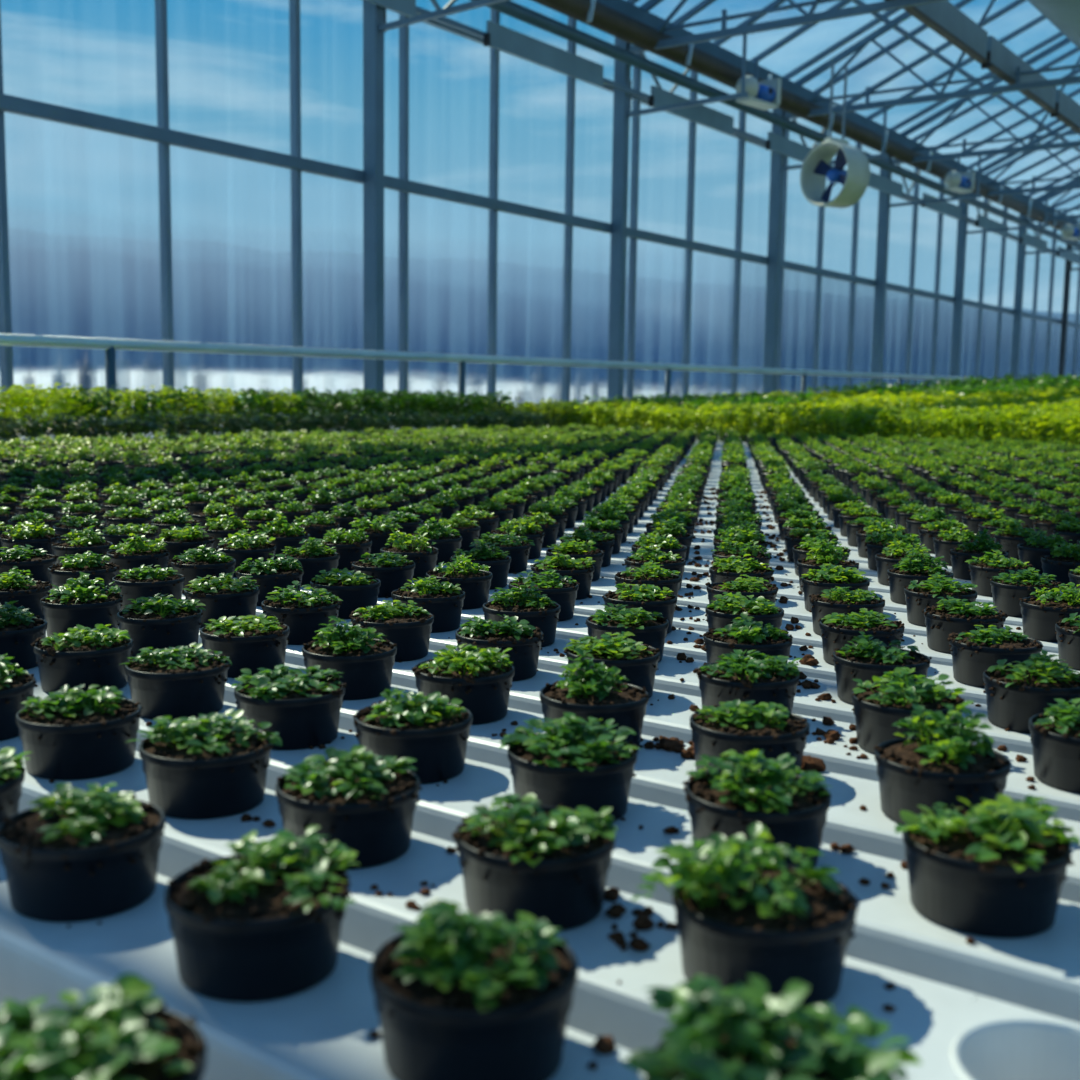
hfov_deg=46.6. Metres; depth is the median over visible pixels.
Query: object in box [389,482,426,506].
seedling
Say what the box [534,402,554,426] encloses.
basil plant
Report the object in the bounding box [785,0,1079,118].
roof truss
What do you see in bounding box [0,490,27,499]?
pot
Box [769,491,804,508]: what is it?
pot
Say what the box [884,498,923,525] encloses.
seedling
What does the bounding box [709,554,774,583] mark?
seedling
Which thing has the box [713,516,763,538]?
seedling
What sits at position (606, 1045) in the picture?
crumbs
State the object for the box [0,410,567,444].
bed
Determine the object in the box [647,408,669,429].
basil plant
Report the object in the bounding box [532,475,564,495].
seedling
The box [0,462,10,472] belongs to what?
seedling
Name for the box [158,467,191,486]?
seedling
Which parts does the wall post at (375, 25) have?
brace arm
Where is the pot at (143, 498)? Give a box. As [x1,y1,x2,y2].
[138,496,177,507]
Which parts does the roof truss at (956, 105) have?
tie rod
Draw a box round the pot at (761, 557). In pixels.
[712,550,770,566]
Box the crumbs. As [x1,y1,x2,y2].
[49,487,1035,1068]
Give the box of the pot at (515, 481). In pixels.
[495,478,521,488]
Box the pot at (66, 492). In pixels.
[61,490,100,497]
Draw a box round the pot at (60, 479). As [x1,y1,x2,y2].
[31,478,67,485]
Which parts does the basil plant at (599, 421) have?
stem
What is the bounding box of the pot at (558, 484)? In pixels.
[532,482,564,495]
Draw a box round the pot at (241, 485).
[234,482,262,489]
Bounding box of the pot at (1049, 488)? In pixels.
[1038,486,1072,497]
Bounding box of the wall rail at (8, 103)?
[0,93,1079,327]
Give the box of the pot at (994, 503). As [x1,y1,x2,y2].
[983,500,1022,514]
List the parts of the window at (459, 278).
pane, pane, pane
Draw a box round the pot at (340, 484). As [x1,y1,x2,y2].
[336,482,355,491]
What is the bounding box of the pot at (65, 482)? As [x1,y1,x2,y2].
[62,481,99,488]
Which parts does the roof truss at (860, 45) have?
tie rod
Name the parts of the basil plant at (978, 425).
stem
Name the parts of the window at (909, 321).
pane, pane, pane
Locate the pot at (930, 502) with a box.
[924,497,943,510]
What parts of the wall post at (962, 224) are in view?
brace arm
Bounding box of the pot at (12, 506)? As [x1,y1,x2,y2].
[0,503,19,513]
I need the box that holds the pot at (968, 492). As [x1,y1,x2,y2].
[958,489,993,499]
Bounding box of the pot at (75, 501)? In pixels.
[60,499,103,509]
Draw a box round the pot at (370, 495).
[358,492,382,500]
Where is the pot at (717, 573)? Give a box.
[709,566,772,583]
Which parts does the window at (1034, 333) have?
pane, pane, pane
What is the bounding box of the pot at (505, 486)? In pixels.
[491,484,512,490]
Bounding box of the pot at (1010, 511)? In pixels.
[998,506,1035,518]
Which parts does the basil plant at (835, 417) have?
stem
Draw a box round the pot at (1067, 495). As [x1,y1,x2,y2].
[1056,492,1074,499]
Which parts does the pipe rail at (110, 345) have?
rail post, rail post, rail post, rail post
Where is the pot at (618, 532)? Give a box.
[574,526,623,554]
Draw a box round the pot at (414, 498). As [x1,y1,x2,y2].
[389,494,426,506]
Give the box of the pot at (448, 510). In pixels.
[417,504,458,521]
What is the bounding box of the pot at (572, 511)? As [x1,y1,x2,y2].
[542,507,577,528]
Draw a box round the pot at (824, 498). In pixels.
[822,496,828,513]
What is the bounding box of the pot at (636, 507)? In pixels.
[625,505,640,524]
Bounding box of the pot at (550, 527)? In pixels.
[531,520,559,547]
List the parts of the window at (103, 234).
pane, pane, pane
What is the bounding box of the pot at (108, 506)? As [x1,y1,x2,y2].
[101,502,145,514]
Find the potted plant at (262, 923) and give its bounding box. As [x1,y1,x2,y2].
[164,825,359,1001]
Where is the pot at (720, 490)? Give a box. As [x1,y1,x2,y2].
[717,488,751,493]
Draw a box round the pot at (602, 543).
[561,537,613,566]
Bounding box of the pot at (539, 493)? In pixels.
[526,490,546,502]
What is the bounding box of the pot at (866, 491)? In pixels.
[862,488,883,505]
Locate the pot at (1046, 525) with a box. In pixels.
[1033,520,1078,538]
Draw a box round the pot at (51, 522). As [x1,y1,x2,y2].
[8,519,60,530]
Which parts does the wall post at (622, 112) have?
brace arm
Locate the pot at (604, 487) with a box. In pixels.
[591,485,607,501]
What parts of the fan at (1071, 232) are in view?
motor, gear plate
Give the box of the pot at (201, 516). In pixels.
[189,511,236,526]
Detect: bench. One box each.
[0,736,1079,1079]
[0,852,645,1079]
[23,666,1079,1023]
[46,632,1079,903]
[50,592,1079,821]
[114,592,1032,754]
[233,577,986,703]
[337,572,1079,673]
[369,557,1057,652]
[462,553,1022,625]
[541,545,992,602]
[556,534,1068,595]
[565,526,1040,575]
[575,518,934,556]
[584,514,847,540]
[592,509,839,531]
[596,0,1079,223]
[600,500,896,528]
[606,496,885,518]
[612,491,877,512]
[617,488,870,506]
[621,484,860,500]
[627,480,808,494]
[629,454,784,462]
[629,476,805,489]
[638,426,815,441]
[639,471,842,484]
[671,475,839,485]
[674,470,797,478]
[675,467,793,475]
[677,465,792,472]
[680,462,790,470]
[681,460,788,467]
[683,459,786,464]
[685,455,752,459]
[688,450,778,455]
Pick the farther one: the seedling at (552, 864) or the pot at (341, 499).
the pot at (341, 499)
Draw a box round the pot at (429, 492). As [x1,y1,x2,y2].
[417,489,442,502]
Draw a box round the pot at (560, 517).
[523,512,567,537]
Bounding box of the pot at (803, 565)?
[797,559,858,591]
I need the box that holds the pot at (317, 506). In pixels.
[298,502,340,518]
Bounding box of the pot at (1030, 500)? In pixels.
[1028,498,1051,508]
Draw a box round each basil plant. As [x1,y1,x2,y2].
[502,403,519,424]
[518,402,537,429]
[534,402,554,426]
[538,399,558,425]
[550,406,561,426]
[555,401,572,426]
[560,401,579,424]
[569,406,591,427]
[576,402,594,428]
[591,401,612,427]
[592,401,609,430]
[605,408,616,426]
[606,402,616,424]
[608,403,620,416]
[612,406,628,428]
[614,406,632,429]
[620,401,636,421]
[626,400,639,425]
[626,406,643,430]
[635,403,656,429]
[638,406,654,429]
[646,402,660,428]
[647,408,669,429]
[647,408,669,431]
[653,403,676,428]
[655,406,671,429]
[667,400,678,409]
[667,408,690,431]
[669,408,693,432]
[671,409,692,432]
[683,402,694,409]
[688,404,719,440]
[689,410,710,439]
[697,405,717,429]
[701,407,717,430]
[712,404,738,440]
[714,411,737,441]
[715,404,733,427]
[716,409,733,441]
[721,403,737,429]
[734,412,757,442]
[735,410,753,441]
[736,402,750,436]
[736,406,756,442]
[738,401,759,428]
[753,405,784,439]
[754,412,778,437]
[757,405,781,432]
[775,407,798,437]
[775,410,805,435]
[777,411,802,436]
[779,404,799,434]
[797,405,820,433]
[799,405,811,420]
[800,407,827,438]
[802,415,825,437]
[817,405,836,430]
[818,409,839,434]
[819,413,847,435]
[819,416,847,437]
[820,406,853,440]
[821,409,840,434]
[839,406,855,431]
[841,404,871,435]
[844,408,864,435]
[844,413,876,438]
[848,407,877,438]
[865,419,890,437]
[871,406,892,438]
[871,413,900,437]
[875,406,901,439]
[889,408,906,427]
[889,418,919,438]
[890,407,920,439]
[892,408,929,439]
[898,412,913,435]
[913,406,937,437]
[921,406,945,439]
[921,410,948,438]
[924,417,954,440]
[937,407,967,440]
[942,406,963,436]
[952,414,978,441]
[958,412,978,441]
[959,406,980,440]
[968,413,985,442]
[971,407,994,441]
[978,412,998,443]
[981,407,1000,440]
[987,410,1001,442]
[991,413,1016,441]
[996,408,1022,439]
[997,412,1022,440]
[1004,409,1028,443]
[1009,417,1038,444]
[1020,409,1035,440]
[1021,414,1042,441]
[1028,418,1050,441]
[1031,409,1045,425]
[1031,412,1059,444]
[1035,415,1066,443]
[1051,410,1073,441]
[1054,416,1075,445]
[1057,407,1070,416]
[1064,410,1079,445]
[1067,417,1079,446]
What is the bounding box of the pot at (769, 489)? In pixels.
[766,487,777,503]
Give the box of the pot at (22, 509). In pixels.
[16,505,63,517]
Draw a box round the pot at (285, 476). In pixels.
[278,475,303,480]
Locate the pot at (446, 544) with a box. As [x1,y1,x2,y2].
[410,534,461,564]
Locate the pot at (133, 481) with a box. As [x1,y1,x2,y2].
[129,479,164,486]
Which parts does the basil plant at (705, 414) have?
stem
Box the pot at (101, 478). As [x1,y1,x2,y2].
[97,476,130,483]
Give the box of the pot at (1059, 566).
[1041,556,1079,589]
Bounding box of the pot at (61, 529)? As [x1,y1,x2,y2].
[53,524,107,541]
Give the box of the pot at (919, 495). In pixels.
[914,491,947,504]
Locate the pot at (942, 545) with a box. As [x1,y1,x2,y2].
[933,537,977,565]
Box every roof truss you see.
[629,0,945,53]
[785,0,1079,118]
[891,37,1079,163]
[969,124,1079,195]
[1028,178,1079,221]
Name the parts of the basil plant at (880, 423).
stem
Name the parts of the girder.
plate, plate, plate, plate, plate, plate, plate, plate, plate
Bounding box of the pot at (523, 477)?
[512,476,532,482]
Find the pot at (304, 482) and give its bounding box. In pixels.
[296,479,319,486]
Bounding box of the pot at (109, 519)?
[103,515,153,530]
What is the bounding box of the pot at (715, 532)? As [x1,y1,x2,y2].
[713,528,763,538]
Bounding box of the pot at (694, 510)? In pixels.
[656,508,697,516]
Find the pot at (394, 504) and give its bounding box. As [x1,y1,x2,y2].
[375,500,410,515]
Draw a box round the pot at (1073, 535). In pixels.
[1053,530,1079,547]
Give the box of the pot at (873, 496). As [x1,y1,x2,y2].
[869,493,896,511]
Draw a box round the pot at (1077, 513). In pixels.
[1064,511,1079,519]
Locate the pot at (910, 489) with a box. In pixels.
[906,486,938,499]
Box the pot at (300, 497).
[281,494,314,507]
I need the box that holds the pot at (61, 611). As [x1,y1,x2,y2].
[40,593,122,636]
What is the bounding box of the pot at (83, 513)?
[58,509,105,523]
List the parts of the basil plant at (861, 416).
stem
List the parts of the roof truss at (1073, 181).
tie rod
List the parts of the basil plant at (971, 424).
stem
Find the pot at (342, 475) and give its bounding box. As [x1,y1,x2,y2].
[334,473,355,479]
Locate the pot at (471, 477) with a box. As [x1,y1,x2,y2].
[461,475,482,486]
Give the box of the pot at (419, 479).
[417,478,430,486]
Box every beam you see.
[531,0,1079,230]
[885,0,1079,134]
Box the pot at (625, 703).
[540,680,648,746]
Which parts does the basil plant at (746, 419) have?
stem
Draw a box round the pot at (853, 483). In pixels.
[850,480,863,494]
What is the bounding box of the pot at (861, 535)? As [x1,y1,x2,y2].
[856,531,904,557]
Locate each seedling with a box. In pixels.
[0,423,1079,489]
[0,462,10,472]
[0,467,8,479]
[0,468,35,481]
[0,476,32,488]
[0,482,30,499]
[0,492,23,513]
[0,506,16,526]
[0,516,60,554]
[0,521,9,551]
[0,545,58,583]
[0,566,51,619]
[0,601,47,669]
[0,654,37,740]
[0,747,30,823]
[0,782,165,921]
[0,973,206,1079]
[7,459,37,474]
[7,509,60,530]
[15,496,64,517]
[16,684,142,779]
[20,485,64,504]
[26,475,63,493]
[31,467,68,485]
[31,624,132,694]
[35,464,68,476]
[40,572,122,636]
[48,551,119,592]
[51,526,112,563]
[53,514,107,541]
[58,500,106,523]
[60,480,100,497]
[60,488,104,509]
[62,474,100,488]
[65,458,95,473]
[65,466,99,480]
[95,463,129,476]
[97,467,131,483]
[97,471,134,491]
[98,483,139,502]
[101,490,145,514]
[102,523,158,549]
[103,504,153,530]
[105,533,169,574]
[112,564,184,610]
[117,593,205,656]
[122,642,231,719]
[127,467,159,477]
[127,709,281,818]
[128,471,164,486]
[132,478,171,494]
[138,486,177,507]
[143,494,189,517]
[149,508,201,545]
[154,459,184,474]
[157,523,215,567]
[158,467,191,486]
[165,472,200,490]
[169,544,235,593]
[171,479,209,499]
[180,491,223,518]
[182,572,259,627]
[185,466,215,478]
[188,501,237,526]
[192,471,227,485]
[200,478,237,494]
[200,614,290,677]
[201,512,254,553]
[212,485,251,507]
[217,528,275,576]
[218,467,250,480]
[225,491,269,517]
[230,472,262,489]
[231,664,346,749]
[235,554,304,605]
[239,508,286,535]
[241,462,271,475]
[241,482,277,498]
[253,470,283,483]
[255,490,295,508]
[255,514,309,559]
[261,581,342,644]
[267,478,300,491]
[271,498,314,523]
[275,745,421,868]
[278,467,303,480]
[278,537,339,585]
[280,482,316,507]
[290,470,319,486]
[291,511,339,540]
[298,486,340,518]
[302,616,396,699]
[306,478,340,499]
[309,467,340,481]
[310,568,380,618]
[318,528,371,570]
[322,501,366,534]
[327,487,362,506]
[328,476,358,491]
[331,465,355,479]
[347,476,383,500]
[347,495,389,526]
[348,470,376,482]
[349,512,401,557]
[349,600,434,661]
[350,552,414,597]
[353,687,471,783]
[365,465,394,479]
[366,475,399,495]
[372,491,410,515]
[378,511,422,545]
[380,528,438,579]
[386,471,417,488]
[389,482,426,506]
[391,575,465,632]
[397,501,441,532]
[400,470,432,486]
[408,517,461,564]
[411,480,442,502]
[412,643,513,724]
[417,492,458,521]
[419,465,444,479]
[426,552,492,609]
[427,474,459,493]
[433,513,480,552]
[436,483,474,515]
[443,472,470,487]
[449,541,510,589]
[452,793,617,930]
[453,468,482,486]
[453,487,487,505]
[455,504,498,538]
[455,614,543,680]
[467,476,502,499]
[473,496,512,530]
[474,532,534,572]
[483,579,560,646]
[484,474,513,490]
[485,491,525,520]
[491,514,545,559]
[492,469,521,488]
[499,485,536,513]
[499,712,639,820]
[505,467,533,482]
[509,569,579,621]
[513,476,547,502]
[514,512,559,547]
[522,501,567,537]
[528,476,555,502]
[530,552,594,599]
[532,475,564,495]
[537,495,577,528]
[540,648,648,746]
[543,472,572,488]
[546,539,604,581]
[548,486,586,520]
[557,485,594,513]
[559,526,614,566]
[563,631,659,697]
[567,477,602,506]
[573,514,624,554]
[577,475,607,501]
[583,468,614,496]
[584,504,629,542]
[585,603,668,661]
[593,497,636,533]
[598,471,618,491]
[600,494,641,524]
[602,582,676,633]
[608,486,646,517]
[614,486,650,510]
[615,559,680,603]
[621,974,921,1079]
[622,477,656,504]
[624,543,685,589]
[626,472,658,499]
[630,470,660,493]
[631,533,686,559]
[632,822,859,1008]
[641,516,692,560]
[645,506,694,534]
[650,507,696,535]
[656,498,697,516]
[661,492,700,520]
[665,487,702,512]
[667,481,703,495]
[670,477,703,494]
[674,474,706,495]
[677,470,706,480]
[682,750,831,866]
[690,700,809,774]
[694,649,801,712]
[703,612,792,663]
[705,574,777,603]
[705,592,783,628]
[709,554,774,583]
[712,538,771,566]
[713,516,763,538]
[713,521,768,552]
[715,498,756,512]
[715,503,759,518]
[715,508,762,529]
[716,475,751,494]
[717,491,756,505]
[718,485,753,498]
[719,470,750,483]
[719,471,747,479]
[719,472,751,487]
[763,472,793,491]
[765,474,797,490]
[766,480,801,503]
[768,483,804,508]
[770,490,808,514]
[772,492,812,522]
[776,498,818,529]
[777,506,823,539]
[782,514,831,549]
[784,527,838,562]
[792,533,851,575]
[797,538,858,591]
[800,562,869,610]
[804,469,833,492]
[808,475,839,496]
[809,586,884,634]
[812,479,845,501]
[817,485,852,507]
[818,608,904,664]
[822,485,856,513]
[825,491,865,520]
[831,631,931,704]
[832,501,874,527]
[838,504,883,536]
[844,516,895,546]
[849,473,879,494]
[851,667,966,753]
[855,520,905,557]
[857,477,889,496]
[859,478,899,505]
[864,531,920,570]
[869,487,901,511]
[874,700,1010,824]
[875,490,913,517]
[875,538,934,585]
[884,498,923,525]
[887,549,953,604]
[891,473,921,488]
[895,504,937,533]
[895,794,1079,937]
[897,477,926,491]
[904,572,977,626]
[905,480,939,499]
[906,506,957,542]
[914,483,949,504]
[918,517,966,553]
[922,595,1008,653]
[924,489,960,510]
[933,526,987,565]
[935,493,969,519]
[937,475,971,491]
[946,475,981,494]
[947,625,1042,687]
[948,498,988,522]
[949,529,1008,579]
[958,480,993,499]
[961,503,1007,533]
[965,550,1032,596]
[970,483,1006,507]
[975,472,1005,489]
[978,516,1028,543]
[983,490,1022,514]
[983,649,1079,733]
[988,477,1016,491]
[990,521,1046,559]
[990,567,1062,617]
[997,498,1035,518]
[999,482,1035,495]
[1013,486,1049,505]
[1015,501,1056,533]
[1017,532,1070,574]
[1019,582,1079,642]
[1025,473,1055,490]
[1027,488,1063,508]
[1028,698,1079,793]
[1030,510,1078,538]
[1037,478,1072,497]
[1040,540,1079,589]
[1044,497,1079,513]
[1052,518,1079,547]
[1054,482,1079,499]
[1055,613,1079,670]
[1060,475,1079,484]
[1064,506,1079,519]
[1068,566,1079,590]
[1071,487,1079,502]
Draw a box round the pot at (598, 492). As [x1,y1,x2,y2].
[567,488,601,506]
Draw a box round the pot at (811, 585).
[801,577,869,610]
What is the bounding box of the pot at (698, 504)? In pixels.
[661,501,700,520]
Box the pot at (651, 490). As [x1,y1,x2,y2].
[645,488,655,504]
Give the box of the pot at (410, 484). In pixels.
[386,482,417,488]
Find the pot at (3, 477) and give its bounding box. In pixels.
[0,475,34,481]
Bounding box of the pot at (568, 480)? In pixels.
[559,477,572,488]
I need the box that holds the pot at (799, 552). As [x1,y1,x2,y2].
[792,546,848,575]
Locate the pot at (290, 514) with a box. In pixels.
[276,509,314,523]
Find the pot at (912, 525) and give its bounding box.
[906,520,948,542]
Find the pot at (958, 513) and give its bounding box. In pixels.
[948,509,975,522]
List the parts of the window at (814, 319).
pane, pane, pane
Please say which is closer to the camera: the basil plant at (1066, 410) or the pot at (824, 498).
the pot at (824, 498)
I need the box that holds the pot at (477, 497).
[453,493,487,505]
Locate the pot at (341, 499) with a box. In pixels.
[328,496,362,506]
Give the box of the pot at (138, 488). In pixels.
[133,487,168,494]
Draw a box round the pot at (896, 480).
[891,478,905,488]
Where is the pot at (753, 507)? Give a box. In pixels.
[716,505,756,512]
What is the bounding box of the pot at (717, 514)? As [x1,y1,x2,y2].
[715,512,758,518]
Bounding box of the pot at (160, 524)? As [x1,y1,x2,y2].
[150,520,201,545]
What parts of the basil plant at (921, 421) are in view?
stem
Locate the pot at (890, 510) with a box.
[884,505,914,525]
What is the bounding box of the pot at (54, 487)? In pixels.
[26,485,63,493]
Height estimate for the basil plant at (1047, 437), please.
0.269 m
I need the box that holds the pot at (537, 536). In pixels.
[493,530,543,559]
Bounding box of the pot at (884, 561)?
[875,553,934,585]
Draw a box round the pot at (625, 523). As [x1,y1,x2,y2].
[584,519,629,542]
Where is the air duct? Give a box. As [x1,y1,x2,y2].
[1027,0,1079,48]
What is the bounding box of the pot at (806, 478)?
[805,477,813,492]
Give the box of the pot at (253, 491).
[241,489,277,498]
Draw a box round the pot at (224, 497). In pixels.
[214,496,251,507]
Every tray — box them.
[736,97,778,109]
[944,186,971,193]
[1061,236,1079,240]
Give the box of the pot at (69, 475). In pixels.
[66,474,99,480]
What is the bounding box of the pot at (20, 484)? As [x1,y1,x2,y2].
[0,482,31,488]
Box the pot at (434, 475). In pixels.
[428,474,444,479]
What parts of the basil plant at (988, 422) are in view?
stem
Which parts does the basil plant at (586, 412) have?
stem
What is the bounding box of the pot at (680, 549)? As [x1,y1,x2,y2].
[631,544,686,559]
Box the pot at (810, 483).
[808,481,823,496]
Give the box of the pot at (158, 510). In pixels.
[143,506,188,517]
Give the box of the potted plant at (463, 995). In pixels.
[370,899,577,1079]
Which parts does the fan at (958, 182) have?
motor, gear plate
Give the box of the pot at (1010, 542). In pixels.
[994,534,1046,559]
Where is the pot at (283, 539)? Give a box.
[255,532,309,559]
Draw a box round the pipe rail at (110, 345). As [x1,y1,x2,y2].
[0,333,996,438]
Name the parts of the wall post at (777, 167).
brace arm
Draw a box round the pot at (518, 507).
[485,502,524,520]
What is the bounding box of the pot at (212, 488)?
[200,485,237,494]
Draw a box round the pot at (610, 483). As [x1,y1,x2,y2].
[584,481,613,496]
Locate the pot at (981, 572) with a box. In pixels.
[969,561,1027,596]
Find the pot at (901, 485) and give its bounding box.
[898,482,920,491]
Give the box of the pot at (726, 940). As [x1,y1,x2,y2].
[672,865,856,1008]
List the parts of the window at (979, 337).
pane, pane, pane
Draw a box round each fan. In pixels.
[736,59,780,109]
[800,63,869,207]
[944,158,974,193]
[1061,214,1079,240]
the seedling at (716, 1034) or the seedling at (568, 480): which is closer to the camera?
the seedling at (716, 1034)
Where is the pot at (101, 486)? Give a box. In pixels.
[97,484,134,491]
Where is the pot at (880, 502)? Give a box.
[876,498,912,517]
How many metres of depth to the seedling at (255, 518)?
2.86 m
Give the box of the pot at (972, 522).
[962,515,1007,533]
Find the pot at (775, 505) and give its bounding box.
[772,502,812,522]
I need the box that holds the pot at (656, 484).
[626,483,658,499]
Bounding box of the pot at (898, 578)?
[887,568,953,604]
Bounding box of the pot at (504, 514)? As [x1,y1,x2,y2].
[474,508,512,530]
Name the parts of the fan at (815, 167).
blade, blade, hanger rod, mounting plate, blade, blade, hanger rod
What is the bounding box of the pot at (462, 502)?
[436,499,473,515]
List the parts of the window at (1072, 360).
pane, pane, pane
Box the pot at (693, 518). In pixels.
[652,516,696,535]
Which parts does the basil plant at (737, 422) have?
stem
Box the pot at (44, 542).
[0,535,59,554]
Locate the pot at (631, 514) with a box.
[594,510,635,533]
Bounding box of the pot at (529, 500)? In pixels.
[517,495,536,513]
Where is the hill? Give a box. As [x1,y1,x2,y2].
[1004,307,1079,323]
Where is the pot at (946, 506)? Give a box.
[935,503,962,519]
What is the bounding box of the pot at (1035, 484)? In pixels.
[1025,482,1054,490]
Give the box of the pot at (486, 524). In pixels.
[463,518,498,538]
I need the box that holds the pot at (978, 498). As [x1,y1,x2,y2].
[970,494,999,507]
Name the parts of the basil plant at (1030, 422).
stem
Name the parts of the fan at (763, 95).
motor, gear plate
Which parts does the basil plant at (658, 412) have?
stem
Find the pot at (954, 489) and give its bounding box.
[947,486,975,494]
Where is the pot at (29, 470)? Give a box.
[7,469,37,474]
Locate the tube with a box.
[471,0,1079,247]
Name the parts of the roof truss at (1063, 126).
tie rod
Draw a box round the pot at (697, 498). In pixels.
[665,496,701,512]
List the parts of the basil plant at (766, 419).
stem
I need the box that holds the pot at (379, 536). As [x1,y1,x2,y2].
[349,527,397,557]
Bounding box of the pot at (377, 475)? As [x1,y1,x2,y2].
[374,474,389,479]
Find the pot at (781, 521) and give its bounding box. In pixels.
[777,518,822,539]
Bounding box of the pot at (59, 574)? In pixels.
[48,563,117,592]
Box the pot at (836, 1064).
[655,1016,895,1079]
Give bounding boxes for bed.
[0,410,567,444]
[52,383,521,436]
[574,372,1079,427]
[712,383,1079,442]
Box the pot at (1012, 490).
[1001,488,1023,495]
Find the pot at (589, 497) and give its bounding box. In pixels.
[576,494,594,513]
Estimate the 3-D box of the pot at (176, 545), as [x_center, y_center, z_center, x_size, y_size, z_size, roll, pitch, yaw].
[-0.701,0.025,2.484,0.110,0.053,0.110,2,7,13]
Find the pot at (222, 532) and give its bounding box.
[201,526,253,553]
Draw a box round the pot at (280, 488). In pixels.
[272,486,294,491]
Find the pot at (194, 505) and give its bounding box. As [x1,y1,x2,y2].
[180,500,222,518]
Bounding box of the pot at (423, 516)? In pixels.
[400,513,441,532]
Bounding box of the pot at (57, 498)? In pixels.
[21,495,63,504]
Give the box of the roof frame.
[626,0,1079,213]
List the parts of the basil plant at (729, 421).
stem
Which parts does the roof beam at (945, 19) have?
plate, plate, plate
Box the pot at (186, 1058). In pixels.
[13,1005,206,1079]
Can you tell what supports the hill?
on the ground
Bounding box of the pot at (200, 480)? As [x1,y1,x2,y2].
[194,478,224,485]
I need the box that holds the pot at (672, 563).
[625,557,685,589]
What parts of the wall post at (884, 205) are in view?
brace arm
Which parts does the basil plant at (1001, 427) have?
stem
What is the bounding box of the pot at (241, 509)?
[228,504,268,517]
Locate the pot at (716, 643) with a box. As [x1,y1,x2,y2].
[703,631,791,663]
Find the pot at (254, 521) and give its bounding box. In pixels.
[239,517,286,535]
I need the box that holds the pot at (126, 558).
[106,548,169,574]
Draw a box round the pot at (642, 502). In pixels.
[608,499,646,517]
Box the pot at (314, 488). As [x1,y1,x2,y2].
[311,487,340,499]
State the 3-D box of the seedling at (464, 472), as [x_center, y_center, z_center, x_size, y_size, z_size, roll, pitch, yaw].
[-0.253,-0.211,4.400,0.112,0.082,0.112,1,7,2]
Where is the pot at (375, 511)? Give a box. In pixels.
[349,508,388,526]
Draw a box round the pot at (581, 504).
[548,500,586,520]
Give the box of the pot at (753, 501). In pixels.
[718,499,756,505]
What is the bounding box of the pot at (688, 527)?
[645,523,693,534]
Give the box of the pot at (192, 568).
[171,558,235,593]
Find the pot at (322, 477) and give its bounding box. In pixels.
[309,475,340,481]
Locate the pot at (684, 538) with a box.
[641,532,692,560]
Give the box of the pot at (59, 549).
[51,541,112,563]
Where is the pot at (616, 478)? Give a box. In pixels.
[608,476,618,491]
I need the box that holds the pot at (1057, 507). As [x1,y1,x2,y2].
[1044,504,1073,513]
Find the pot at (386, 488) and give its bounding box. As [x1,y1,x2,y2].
[371,485,398,495]
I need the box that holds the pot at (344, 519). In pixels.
[322,513,366,534]
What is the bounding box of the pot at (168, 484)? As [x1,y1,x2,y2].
[165,482,200,490]
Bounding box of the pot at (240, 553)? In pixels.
[217,545,275,576]
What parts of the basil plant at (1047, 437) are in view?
stem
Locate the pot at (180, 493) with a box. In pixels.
[175,490,209,499]
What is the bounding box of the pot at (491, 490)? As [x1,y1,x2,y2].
[467,487,502,499]
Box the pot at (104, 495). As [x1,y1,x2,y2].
[99,492,139,502]
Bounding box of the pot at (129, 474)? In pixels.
[127,473,159,477]
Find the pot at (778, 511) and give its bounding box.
[776,509,818,529]
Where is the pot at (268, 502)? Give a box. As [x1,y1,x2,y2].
[255,500,294,508]
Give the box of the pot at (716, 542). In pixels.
[713,539,766,552]
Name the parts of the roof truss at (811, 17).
tie rod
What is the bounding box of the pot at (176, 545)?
[161,537,214,567]
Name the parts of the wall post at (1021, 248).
brace arm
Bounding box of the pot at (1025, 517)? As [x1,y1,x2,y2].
[1015,513,1054,533]
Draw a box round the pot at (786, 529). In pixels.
[783,526,831,549]
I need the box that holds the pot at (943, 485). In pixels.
[937,482,948,491]
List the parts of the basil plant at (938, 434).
stem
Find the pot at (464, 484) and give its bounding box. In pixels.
[444,481,470,487]
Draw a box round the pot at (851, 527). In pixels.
[846,522,876,546]
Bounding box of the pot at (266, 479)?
[257,476,282,483]
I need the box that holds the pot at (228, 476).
[218,474,248,480]
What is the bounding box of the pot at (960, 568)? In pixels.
[950,548,1008,579]
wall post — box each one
[363,0,507,432]
[607,34,747,400]
[762,107,887,394]
[870,153,980,386]
[949,191,1048,384]
[1010,213,1079,378]
[1058,244,1079,378]
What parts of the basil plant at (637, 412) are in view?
stem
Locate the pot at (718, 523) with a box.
[715,520,761,529]
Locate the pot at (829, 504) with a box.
[826,501,858,520]
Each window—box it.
[0,0,1079,442]
[289,0,566,432]
[564,17,736,404]
[732,110,851,423]
[848,142,935,390]
[931,179,998,385]
[995,206,1048,378]
[1046,228,1079,377]
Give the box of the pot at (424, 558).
[380,546,437,579]
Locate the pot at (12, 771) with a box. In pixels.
[0,758,24,823]
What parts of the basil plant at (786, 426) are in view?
stem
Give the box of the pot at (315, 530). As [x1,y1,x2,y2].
[291,523,339,540]
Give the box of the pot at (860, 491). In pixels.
[857,484,889,496]
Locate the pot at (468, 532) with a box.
[436,524,479,552]
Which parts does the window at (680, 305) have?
pane, pane, pane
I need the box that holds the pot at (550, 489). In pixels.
[528,486,555,502]
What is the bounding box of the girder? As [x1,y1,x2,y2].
[365,0,1079,263]
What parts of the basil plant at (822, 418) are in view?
stem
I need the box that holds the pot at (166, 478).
[158,476,191,486]

